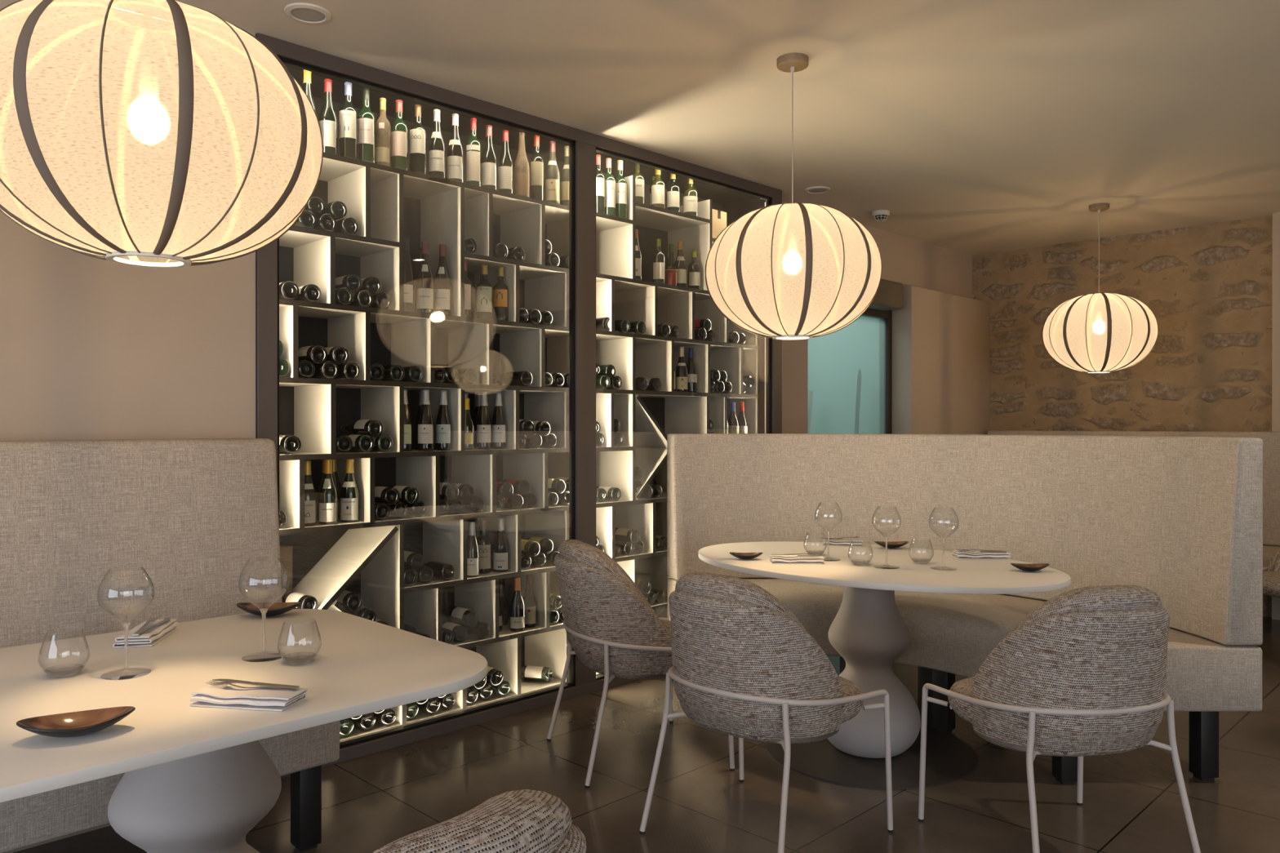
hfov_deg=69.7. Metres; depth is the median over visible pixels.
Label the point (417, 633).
wine bottle
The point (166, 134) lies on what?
pendant lantern
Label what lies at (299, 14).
grille
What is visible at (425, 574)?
wine bottle
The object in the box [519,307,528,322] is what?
wine bottle
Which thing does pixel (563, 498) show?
wine bottle
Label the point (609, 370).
wine bottle
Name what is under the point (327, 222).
wine bottle
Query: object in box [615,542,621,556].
wine bottle
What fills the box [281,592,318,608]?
wine bottle
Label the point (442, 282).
wine bottle
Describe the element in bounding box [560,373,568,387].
wine bottle
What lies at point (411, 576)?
wine bottle
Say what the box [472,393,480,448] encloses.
wine bottle
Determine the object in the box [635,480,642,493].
wine bottle
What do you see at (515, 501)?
wine bottle
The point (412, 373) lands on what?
wine bottle
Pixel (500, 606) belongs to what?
wine bottle
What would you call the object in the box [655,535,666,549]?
wine bottle
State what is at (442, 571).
wine bottle
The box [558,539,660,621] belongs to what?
backrest
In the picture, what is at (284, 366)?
wine bottle
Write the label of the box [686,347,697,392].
wine bottle
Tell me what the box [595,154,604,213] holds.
wine bottle
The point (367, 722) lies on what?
wine bottle
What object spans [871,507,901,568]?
wine glass
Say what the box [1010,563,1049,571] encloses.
oval dish
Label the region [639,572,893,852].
tub chair
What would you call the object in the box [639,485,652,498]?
wine bottle
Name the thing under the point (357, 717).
wine bottle
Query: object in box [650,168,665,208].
wine bottle
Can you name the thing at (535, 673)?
wine bottle
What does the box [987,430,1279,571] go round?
bench
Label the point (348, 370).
wine bottle
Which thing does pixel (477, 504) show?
wine bottle
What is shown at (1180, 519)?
bench
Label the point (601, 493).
wine bottle
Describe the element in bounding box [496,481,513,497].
wine bottle
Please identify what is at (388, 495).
wine bottle
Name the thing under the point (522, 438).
wine bottle
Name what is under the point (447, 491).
wine bottle
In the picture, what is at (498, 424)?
wine bottle
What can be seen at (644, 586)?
wine bottle
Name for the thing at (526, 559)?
wine bottle
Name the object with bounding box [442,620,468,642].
wine bottle
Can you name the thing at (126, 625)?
wine glass
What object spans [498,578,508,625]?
wine bottle
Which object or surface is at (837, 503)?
bowl
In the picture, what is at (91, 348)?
wall
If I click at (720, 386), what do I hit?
wine bottle
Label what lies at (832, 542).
folded napkin
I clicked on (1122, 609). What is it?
cushion
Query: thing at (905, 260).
wall
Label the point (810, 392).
stick
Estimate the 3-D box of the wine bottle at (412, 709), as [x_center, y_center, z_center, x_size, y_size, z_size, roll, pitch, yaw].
[-1.115,1.266,4.185,0.075,0.075,0.294,0,0,-44]
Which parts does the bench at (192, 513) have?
backrest, seat, leg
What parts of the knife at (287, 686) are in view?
blade, handle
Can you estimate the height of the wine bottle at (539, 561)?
0.074 m
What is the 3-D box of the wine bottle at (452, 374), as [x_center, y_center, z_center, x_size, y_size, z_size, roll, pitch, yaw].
[-0.966,-0.236,4.343,0.294,0.074,0.074,0,0,44]
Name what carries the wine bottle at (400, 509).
on the wine cabinet
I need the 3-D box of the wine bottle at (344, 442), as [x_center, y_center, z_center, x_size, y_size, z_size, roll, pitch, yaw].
[-1.342,0.073,3.969,0.075,0.074,0.294,0,0,-44]
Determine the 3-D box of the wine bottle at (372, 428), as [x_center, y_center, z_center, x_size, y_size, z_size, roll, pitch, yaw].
[-1.239,0.008,4.058,0.294,0.076,0.077,0,0,44]
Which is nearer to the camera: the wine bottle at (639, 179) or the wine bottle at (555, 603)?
the wine bottle at (555, 603)
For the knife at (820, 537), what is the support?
on the folded napkin at (832, 542)
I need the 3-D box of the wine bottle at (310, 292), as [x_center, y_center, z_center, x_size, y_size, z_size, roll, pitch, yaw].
[-1.437,-0.545,3.863,0.077,0.076,0.294,0,0,-44]
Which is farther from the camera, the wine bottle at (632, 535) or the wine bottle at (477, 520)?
the wine bottle at (632, 535)
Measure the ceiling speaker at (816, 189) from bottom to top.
0.010 m
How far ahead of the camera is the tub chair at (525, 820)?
1.10 m
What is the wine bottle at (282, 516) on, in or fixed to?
on the wine cabinet
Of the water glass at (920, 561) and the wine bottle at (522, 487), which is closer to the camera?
the water glass at (920, 561)
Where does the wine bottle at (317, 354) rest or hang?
on the wine bottle at (306, 367)
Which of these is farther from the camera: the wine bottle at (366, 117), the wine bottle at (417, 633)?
the wine bottle at (417, 633)
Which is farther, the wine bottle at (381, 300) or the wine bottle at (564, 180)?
the wine bottle at (564, 180)
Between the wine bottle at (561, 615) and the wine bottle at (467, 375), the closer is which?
the wine bottle at (467, 375)
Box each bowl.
[97,566,154,621]
[238,556,288,608]
[814,502,842,531]
[871,507,901,536]
[928,507,959,538]
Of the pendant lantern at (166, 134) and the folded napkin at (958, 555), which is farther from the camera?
the folded napkin at (958, 555)
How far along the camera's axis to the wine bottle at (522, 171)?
4.52 m
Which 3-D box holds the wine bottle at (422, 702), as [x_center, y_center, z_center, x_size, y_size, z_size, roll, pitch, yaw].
[-1.078,1.210,4.221,0.294,0.076,0.078,0,0,43]
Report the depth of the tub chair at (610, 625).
3.54 m
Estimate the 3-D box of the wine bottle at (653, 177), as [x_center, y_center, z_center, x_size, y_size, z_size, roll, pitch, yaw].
[0.085,-1.345,5.356,0.065,0.223,0.064,0,0,40]
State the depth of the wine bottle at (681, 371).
5.38 m
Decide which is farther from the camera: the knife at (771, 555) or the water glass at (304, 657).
the knife at (771, 555)
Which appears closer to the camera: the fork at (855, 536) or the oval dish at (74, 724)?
the oval dish at (74, 724)
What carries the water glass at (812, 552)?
on the table at (868, 631)
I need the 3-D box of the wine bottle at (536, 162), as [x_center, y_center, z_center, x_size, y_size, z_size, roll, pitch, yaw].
[-0.518,-1.293,4.613,0.069,0.333,0.069,0,0,40]
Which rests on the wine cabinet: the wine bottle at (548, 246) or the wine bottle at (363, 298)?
the wine bottle at (363, 298)
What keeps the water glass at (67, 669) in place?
on the dining table at (195, 780)
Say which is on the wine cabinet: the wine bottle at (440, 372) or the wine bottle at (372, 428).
the wine bottle at (440, 372)
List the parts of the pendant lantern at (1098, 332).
cord, lamp shade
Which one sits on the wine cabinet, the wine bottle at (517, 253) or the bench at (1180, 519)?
the wine bottle at (517, 253)
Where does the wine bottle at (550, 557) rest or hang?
on the wine cabinet
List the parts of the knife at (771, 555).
handle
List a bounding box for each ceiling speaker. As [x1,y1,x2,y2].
[284,2,331,23]
[804,186,831,193]
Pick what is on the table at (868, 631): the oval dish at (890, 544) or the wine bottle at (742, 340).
the oval dish at (890, 544)
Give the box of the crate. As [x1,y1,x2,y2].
[280,544,292,595]
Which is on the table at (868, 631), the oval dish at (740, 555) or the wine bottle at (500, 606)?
the oval dish at (740, 555)
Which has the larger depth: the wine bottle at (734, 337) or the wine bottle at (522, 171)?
the wine bottle at (734, 337)
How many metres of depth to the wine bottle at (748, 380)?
5.78 m
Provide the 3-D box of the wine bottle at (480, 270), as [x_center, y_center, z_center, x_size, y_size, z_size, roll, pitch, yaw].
[-0.778,-0.643,4.552,0.075,0.269,0.075,0,0,-41]
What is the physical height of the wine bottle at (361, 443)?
0.074 m
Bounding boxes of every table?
[0,608,487,852]
[698,541,1071,789]
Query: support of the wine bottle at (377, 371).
on the wine cabinet
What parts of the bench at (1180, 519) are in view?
leg, leg, leg, seat, backrest, leg, leg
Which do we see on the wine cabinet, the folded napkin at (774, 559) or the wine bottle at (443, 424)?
the wine bottle at (443, 424)
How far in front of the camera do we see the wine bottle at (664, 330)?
5.22 m
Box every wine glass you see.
[97,566,154,679]
[238,556,288,662]
[814,502,842,561]
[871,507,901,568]
[928,507,959,570]
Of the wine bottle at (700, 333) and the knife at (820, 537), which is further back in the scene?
the wine bottle at (700, 333)
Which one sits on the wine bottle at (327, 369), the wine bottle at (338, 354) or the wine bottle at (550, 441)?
the wine bottle at (338, 354)
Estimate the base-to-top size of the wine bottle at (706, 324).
0.074 m
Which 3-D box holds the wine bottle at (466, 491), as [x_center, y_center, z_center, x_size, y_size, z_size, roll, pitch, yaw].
[-0.907,0.308,4.398,0.294,0.076,0.077,0,0,45]
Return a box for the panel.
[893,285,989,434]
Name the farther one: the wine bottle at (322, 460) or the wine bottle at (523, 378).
the wine bottle at (523, 378)
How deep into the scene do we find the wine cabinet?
4.47 m
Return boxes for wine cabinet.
[255,32,782,779]
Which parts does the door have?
frame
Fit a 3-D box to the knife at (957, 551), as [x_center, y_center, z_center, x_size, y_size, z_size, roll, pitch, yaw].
[1.472,0.539,3.973,0.213,0.005,0.017,0,0,6]
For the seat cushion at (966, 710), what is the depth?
2.99 m
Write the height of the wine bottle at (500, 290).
0.271 m
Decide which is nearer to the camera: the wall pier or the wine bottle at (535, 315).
the wine bottle at (535, 315)
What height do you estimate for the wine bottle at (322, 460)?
0.266 m
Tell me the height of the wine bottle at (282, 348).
0.074 m
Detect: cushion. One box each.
[660,620,672,668]
[838,675,863,724]
[947,676,974,724]
[1008,584,1162,635]
[1262,570,1279,598]
[1273,554,1279,571]
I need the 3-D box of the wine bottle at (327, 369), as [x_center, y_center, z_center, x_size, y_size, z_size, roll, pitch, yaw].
[-1.384,-0.235,3.909,0.294,0.076,0.077,0,0,44]
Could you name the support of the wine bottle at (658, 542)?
on the wine cabinet
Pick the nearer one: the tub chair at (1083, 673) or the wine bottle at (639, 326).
the tub chair at (1083, 673)
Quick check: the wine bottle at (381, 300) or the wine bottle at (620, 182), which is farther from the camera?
the wine bottle at (620, 182)
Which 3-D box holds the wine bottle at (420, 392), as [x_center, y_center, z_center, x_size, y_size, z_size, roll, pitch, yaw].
[-1.022,-0.028,4.324,0.072,0.276,0.072,0,0,-44]
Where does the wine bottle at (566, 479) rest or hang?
on the wine bottle at (563, 498)
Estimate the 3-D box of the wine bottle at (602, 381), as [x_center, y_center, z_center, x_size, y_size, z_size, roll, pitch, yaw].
[-0.288,-0.238,4.995,0.294,0.074,0.074,0,0,44]
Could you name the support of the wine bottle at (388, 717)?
on the wine cabinet
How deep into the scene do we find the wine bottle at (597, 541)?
4.87 m
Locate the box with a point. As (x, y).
(718, 217)
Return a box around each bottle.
[279,280,299,299]
[279,340,284,356]
[279,358,289,377]
[279,435,301,453]
[279,509,287,528]
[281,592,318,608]
[293,209,315,227]
[293,284,321,302]
[297,345,327,364]
[298,360,315,377]
[302,69,316,114]
[304,196,324,216]
[304,460,316,525]
[309,360,338,378]
[311,213,336,231]
[315,200,346,220]
[316,458,327,520]
[318,78,337,155]
[319,458,337,524]
[324,346,349,364]
[329,458,341,519]
[332,217,358,235]
[333,361,360,379]
[335,274,361,292]
[335,287,352,305]
[335,590,362,611]
[336,435,352,452]
[338,81,357,159]
[339,718,354,737]
[340,419,383,437]
[340,458,359,522]
[346,289,373,306]
[346,434,373,452]
[347,712,376,730]
[350,605,376,621]
[350,715,363,719]
[357,87,375,163]
[359,276,381,294]
[368,292,391,309]
[369,434,393,451]
[370,363,384,380]
[372,708,396,726]
[373,709,385,714]
[374,486,399,505]
[374,502,391,519]
[374,618,390,626]
[375,97,391,166]
[380,364,404,381]
[386,484,419,503]
[387,501,408,518]
[391,99,408,170]
[399,365,423,382]
[404,238,414,311]
[404,389,412,451]
[404,551,424,569]
[404,567,417,586]
[404,623,416,634]
[405,500,426,516]
[406,702,418,719]
[408,104,426,174]
[413,565,433,583]
[413,697,440,715]
[414,391,422,449]
[414,698,428,705]
[415,247,422,311]
[416,240,434,313]
[416,631,431,638]
[417,389,434,451]
[423,560,455,580]
[428,108,445,178]
[434,244,451,315]
[435,366,446,382]
[435,390,451,450]
[435,693,456,710]
[440,482,458,499]
[440,498,449,515]
[441,367,459,383]
[442,605,479,626]
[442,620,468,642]
[442,627,453,644]
[446,497,464,514]
[447,113,463,182]
[448,620,490,639]
[451,483,474,500]
[453,368,476,383]
[462,496,484,512]
[464,237,476,253]
[464,261,471,317]
[465,398,474,449]
[466,117,480,186]
[466,521,479,577]
[466,687,478,705]
[469,683,493,700]
[470,676,486,689]
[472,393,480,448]
[474,517,480,537]
[475,269,481,318]
[475,391,491,449]
[476,264,492,319]
[476,520,491,573]
[480,124,497,190]
[485,666,503,685]
[488,680,511,696]
[491,392,506,448]
[493,243,507,258]
[493,266,508,320]
[493,370,533,386]
[493,518,509,572]
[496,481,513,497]
[496,494,505,511]
[497,129,512,193]
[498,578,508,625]
[498,595,502,631]
[501,479,529,495]
[503,493,523,509]
[504,246,525,261]
[509,577,524,631]
[514,132,529,197]
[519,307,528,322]
[519,419,534,435]
[519,433,527,448]
[520,665,552,682]
[521,493,536,507]
[521,539,540,556]
[521,553,531,569]
[523,537,554,554]
[523,574,536,627]
[524,432,542,448]
[525,308,542,324]
[529,134,543,199]
[529,552,546,567]
[532,421,551,435]
[537,311,553,324]
[538,432,557,448]
[544,372,553,386]
[544,550,559,565]
[545,140,559,204]
[545,239,552,254]
[545,253,559,266]
[547,478,566,493]
[547,491,558,506]
[548,373,564,387]
[549,593,561,609]
[549,608,559,624]
[549,608,564,622]
[554,477,568,490]
[556,490,568,505]
[558,255,568,268]
[560,145,568,205]
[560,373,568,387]
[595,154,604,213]
[595,316,609,330]
[595,362,600,377]
[595,374,609,389]
[595,421,600,434]
[595,432,604,446]
[595,486,621,501]
[595,487,606,502]
[595,535,599,547]
[597,544,605,552]
[599,364,615,377]
[602,375,622,389]
[604,157,615,216]
[613,418,620,432]
[613,432,624,446]
[614,319,630,333]
[615,160,626,218]
[615,527,639,542]
[615,539,634,555]
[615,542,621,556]
[626,320,646,333]
[632,163,644,203]
[632,539,644,553]
[635,229,641,279]
[635,377,647,390]
[635,466,642,479]
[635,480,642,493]
[637,578,651,594]
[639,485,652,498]
[643,591,656,605]
[644,377,662,391]
[648,176,655,204]
[648,484,662,497]
[649,588,665,603]
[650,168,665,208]
[652,238,664,283]
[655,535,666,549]
[655,537,661,551]
[657,323,670,336]
[665,181,670,208]
[665,244,675,269]
[666,173,679,212]
[666,324,679,337]
[673,241,686,287]
[675,346,688,391]
[683,177,697,216]
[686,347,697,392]
[688,250,700,288]
[694,319,711,331]
[694,327,706,340]
[703,329,715,341]
[709,419,713,431]
[710,368,719,382]
[710,380,715,392]
[712,381,724,393]
[718,370,727,382]
[721,381,732,393]
[728,331,739,343]
[728,402,738,433]
[736,333,746,344]
[737,401,747,433]
[742,375,754,386]
[742,382,746,394]
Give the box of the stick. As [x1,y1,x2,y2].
[808,390,813,433]
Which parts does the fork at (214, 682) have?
handle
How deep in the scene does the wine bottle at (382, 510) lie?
3.99 m
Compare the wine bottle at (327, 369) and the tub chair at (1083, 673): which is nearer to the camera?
the tub chair at (1083, 673)
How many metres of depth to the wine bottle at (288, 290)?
3.68 m
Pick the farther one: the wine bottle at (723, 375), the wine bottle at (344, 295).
the wine bottle at (723, 375)
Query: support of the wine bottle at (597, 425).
on the wine bottle at (600, 439)
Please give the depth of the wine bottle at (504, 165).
4.45 m
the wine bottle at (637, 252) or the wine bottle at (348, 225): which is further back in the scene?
the wine bottle at (637, 252)
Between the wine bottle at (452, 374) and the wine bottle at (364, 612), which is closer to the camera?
the wine bottle at (364, 612)
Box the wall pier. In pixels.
[1271,212,1279,620]
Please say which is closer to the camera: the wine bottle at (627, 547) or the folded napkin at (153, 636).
the folded napkin at (153, 636)
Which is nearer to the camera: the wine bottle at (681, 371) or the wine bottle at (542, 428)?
the wine bottle at (542, 428)
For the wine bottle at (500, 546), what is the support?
on the wine cabinet
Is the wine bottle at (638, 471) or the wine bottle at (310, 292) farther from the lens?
the wine bottle at (638, 471)
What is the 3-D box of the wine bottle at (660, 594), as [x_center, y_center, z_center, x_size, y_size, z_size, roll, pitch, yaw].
[0.018,0.965,5.311,0.076,0.074,0.294,0,0,-44]
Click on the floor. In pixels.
(1132, 803)
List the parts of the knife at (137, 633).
handle, blade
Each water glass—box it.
[37,628,89,677]
[276,617,321,664]
[803,531,826,555]
[847,541,873,565]
[908,537,933,564]
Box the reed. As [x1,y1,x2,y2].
[854,368,861,433]
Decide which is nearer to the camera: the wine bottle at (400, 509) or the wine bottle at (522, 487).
the wine bottle at (400, 509)
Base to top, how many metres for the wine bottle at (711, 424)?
0.074 m
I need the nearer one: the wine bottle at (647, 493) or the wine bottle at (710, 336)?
the wine bottle at (647, 493)
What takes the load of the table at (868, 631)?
on the floor
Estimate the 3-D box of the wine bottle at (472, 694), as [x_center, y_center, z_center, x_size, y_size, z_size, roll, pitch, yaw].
[-0.888,1.266,4.406,0.078,0.076,0.294,0,0,-44]
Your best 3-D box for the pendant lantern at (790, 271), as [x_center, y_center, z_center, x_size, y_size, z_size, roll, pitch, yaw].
[0.615,-0.919,3.710,0.700,1.126,0.700,0,0,-1]
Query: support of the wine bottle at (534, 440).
on the wine cabinet
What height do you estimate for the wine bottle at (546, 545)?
0.076 m
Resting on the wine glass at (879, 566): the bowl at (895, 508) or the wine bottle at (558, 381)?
the bowl at (895, 508)
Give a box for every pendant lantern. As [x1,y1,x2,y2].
[0,0,323,268]
[704,53,882,340]
[1041,202,1158,373]
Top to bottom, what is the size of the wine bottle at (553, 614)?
0.075 m
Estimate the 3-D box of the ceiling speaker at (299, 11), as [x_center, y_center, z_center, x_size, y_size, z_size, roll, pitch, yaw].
[-1.188,-1.476,3.292,0.160,0.010,0.160,0,0,-45]
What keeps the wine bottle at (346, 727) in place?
on the wine cabinet
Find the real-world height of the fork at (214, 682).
0.009 m
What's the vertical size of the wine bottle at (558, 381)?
0.076 m
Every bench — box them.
[0,438,340,852]
[666,433,1262,784]
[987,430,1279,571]
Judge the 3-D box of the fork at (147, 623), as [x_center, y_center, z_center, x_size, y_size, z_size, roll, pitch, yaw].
[-1.342,0.540,2.496,0.021,0.009,0.195,0,0,-15]
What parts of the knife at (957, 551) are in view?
handle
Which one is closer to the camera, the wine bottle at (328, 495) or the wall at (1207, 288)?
the wine bottle at (328, 495)
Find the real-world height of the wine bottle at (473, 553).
0.258 m
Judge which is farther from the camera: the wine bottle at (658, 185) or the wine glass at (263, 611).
the wine bottle at (658, 185)
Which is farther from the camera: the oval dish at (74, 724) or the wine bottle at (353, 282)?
the wine bottle at (353, 282)
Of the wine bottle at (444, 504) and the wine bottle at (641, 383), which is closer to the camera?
the wine bottle at (444, 504)
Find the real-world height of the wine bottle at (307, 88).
0.338 m
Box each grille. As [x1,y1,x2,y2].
[290,7,324,21]
[808,188,826,192]
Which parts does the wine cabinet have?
door frame, panel, panel, door frame, panel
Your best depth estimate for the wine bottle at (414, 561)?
4.12 m
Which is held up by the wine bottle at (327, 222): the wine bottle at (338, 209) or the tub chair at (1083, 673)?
the wine bottle at (338, 209)
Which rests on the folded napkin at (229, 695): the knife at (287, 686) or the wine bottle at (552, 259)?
the knife at (287, 686)
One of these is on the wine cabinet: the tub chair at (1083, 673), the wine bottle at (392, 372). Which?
the wine bottle at (392, 372)
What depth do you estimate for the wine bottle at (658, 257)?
5.22 m
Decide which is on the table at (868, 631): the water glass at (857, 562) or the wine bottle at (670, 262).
the water glass at (857, 562)
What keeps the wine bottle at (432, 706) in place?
on the wine cabinet
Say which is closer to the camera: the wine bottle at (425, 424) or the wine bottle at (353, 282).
the wine bottle at (353, 282)
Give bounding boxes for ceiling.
[175,0,1279,255]
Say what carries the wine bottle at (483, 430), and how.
on the wine cabinet
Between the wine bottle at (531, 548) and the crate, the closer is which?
the crate
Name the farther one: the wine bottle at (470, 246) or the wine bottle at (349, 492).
the wine bottle at (470, 246)
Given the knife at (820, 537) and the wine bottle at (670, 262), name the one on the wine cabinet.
the wine bottle at (670, 262)
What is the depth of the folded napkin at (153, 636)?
2.45 m
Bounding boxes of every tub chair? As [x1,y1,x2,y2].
[372,789,586,852]
[546,539,734,788]
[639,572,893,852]
[918,584,1200,852]
[1262,548,1279,598]
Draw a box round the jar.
[664,266,677,285]
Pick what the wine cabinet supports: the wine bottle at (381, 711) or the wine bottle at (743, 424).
the wine bottle at (743, 424)
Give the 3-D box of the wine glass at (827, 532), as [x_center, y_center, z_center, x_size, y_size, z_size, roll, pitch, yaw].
[0.807,0.448,3.938,0.116,0.245,0.116,0,0,-22]
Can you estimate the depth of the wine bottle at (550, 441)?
4.66 m
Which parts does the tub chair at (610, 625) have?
leg, leg, rail, leg, leg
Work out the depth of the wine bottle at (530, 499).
4.57 m
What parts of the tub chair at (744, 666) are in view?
leg, leg, under frame, rail, leg, leg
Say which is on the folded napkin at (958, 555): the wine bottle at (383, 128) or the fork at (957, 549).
the fork at (957, 549)
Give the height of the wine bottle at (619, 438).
0.076 m
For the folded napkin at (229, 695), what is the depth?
1.89 m
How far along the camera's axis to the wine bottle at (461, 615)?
4.34 m
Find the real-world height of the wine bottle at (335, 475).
0.266 m
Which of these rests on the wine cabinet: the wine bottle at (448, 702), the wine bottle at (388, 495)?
the wine bottle at (448, 702)
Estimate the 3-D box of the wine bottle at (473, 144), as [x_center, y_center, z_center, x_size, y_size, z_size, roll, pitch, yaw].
[-0.786,-1.291,4.344,0.070,0.330,0.071,0,0,-44]
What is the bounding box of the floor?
[13,616,1279,852]
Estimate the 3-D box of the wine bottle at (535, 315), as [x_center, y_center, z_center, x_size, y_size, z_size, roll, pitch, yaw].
[-0.620,-0.547,4.670,0.294,0.076,0.077,0,0,44]
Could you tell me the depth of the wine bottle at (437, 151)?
4.18 m
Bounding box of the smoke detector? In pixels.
[871,209,889,222]
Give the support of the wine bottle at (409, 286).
on the wine cabinet
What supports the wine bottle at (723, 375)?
on the wine bottle at (720, 386)
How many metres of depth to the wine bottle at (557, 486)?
4.68 m
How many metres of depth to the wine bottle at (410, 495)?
4.08 m
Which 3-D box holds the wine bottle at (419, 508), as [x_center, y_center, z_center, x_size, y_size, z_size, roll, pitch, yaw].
[-1.085,0.368,4.217,0.075,0.075,0.294,0,0,-44]
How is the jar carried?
on the wine cabinet
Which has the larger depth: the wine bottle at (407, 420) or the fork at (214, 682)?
the wine bottle at (407, 420)
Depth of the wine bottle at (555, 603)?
4.69 m
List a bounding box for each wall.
[0,0,255,852]
[782,200,972,434]
[972,215,1272,617]
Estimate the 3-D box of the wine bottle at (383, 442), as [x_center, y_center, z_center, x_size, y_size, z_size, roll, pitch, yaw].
[-1.204,0.072,4.088,0.294,0.074,0.075,0,0,44]
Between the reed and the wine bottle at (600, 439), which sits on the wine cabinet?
the wine bottle at (600, 439)
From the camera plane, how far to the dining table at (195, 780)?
2.06 m
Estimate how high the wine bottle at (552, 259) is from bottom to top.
0.076 m
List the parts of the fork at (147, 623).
handle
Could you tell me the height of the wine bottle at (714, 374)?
0.076 m
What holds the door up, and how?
in the wall at (905, 260)
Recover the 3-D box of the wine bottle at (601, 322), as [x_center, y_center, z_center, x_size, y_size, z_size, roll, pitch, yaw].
[-0.271,-0.548,5.018,0.078,0.076,0.294,0,0,-43]
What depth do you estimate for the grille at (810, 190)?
5.78 m
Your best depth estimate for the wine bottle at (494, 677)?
4.40 m
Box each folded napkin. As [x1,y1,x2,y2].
[112,618,177,647]
[190,683,307,711]
[769,555,824,564]
[822,538,862,546]
[951,550,1011,559]
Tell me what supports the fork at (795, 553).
on the folded napkin at (774, 559)
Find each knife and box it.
[133,617,170,635]
[212,679,299,689]
[770,555,820,556]
[819,537,862,540]
[956,551,1006,552]
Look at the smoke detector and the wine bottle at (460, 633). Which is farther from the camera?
the smoke detector
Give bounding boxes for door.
[861,278,903,434]
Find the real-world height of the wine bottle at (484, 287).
0.269 m
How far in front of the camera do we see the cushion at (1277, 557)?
5.41 m
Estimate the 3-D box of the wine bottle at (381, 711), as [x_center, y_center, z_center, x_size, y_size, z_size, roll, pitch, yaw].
[-1.227,1.202,4.066,0.294,0.076,0.077,0,0,43]
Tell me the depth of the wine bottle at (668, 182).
5.41 m
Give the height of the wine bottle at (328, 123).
0.321 m
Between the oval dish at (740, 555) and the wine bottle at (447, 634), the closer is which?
the oval dish at (740, 555)
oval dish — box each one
[16,706,135,737]
[236,602,300,616]
[728,552,763,559]
[874,541,908,548]
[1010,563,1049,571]
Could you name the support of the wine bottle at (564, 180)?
on the wine cabinet
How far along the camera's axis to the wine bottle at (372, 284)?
3.96 m
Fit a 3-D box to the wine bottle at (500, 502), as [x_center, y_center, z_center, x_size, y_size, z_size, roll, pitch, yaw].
[-0.779,0.368,4.531,0.078,0.076,0.294,0,0,-44]
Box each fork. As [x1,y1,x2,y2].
[132,617,157,635]
[205,680,285,688]
[782,553,818,555]
[826,536,858,540]
[957,549,1002,551]
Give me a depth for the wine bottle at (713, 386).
5.54 m
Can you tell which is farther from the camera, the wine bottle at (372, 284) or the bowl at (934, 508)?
the wine bottle at (372, 284)
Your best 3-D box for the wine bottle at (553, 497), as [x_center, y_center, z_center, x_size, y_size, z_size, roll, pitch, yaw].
[-0.538,0.367,4.748,0.076,0.074,0.294,0,0,-44]
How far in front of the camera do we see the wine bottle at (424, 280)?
4.17 m
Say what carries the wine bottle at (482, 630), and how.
on the wine cabinet
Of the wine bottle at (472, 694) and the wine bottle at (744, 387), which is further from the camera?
the wine bottle at (744, 387)
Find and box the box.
[711,208,726,238]
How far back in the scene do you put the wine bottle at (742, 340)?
5.75 m
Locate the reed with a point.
(859, 376)
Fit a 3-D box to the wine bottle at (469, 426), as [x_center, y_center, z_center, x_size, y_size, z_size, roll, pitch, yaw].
[-0.817,-0.012,4.330,0.072,0.244,0.073,0,0,-42]
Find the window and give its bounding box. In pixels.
[808,315,879,433]
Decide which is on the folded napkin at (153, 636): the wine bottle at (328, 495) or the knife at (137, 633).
the knife at (137, 633)
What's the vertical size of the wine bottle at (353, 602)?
0.076 m
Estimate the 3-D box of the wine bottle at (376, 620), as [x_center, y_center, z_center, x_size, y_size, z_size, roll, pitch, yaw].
[-1.209,0.885,4.092,0.077,0.077,0.294,-1,1,-42]
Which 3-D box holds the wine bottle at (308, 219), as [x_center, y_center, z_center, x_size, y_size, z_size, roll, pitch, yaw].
[-1.450,-0.843,3.838,0.076,0.074,0.294,0,0,-44]
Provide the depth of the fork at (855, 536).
4.41 m

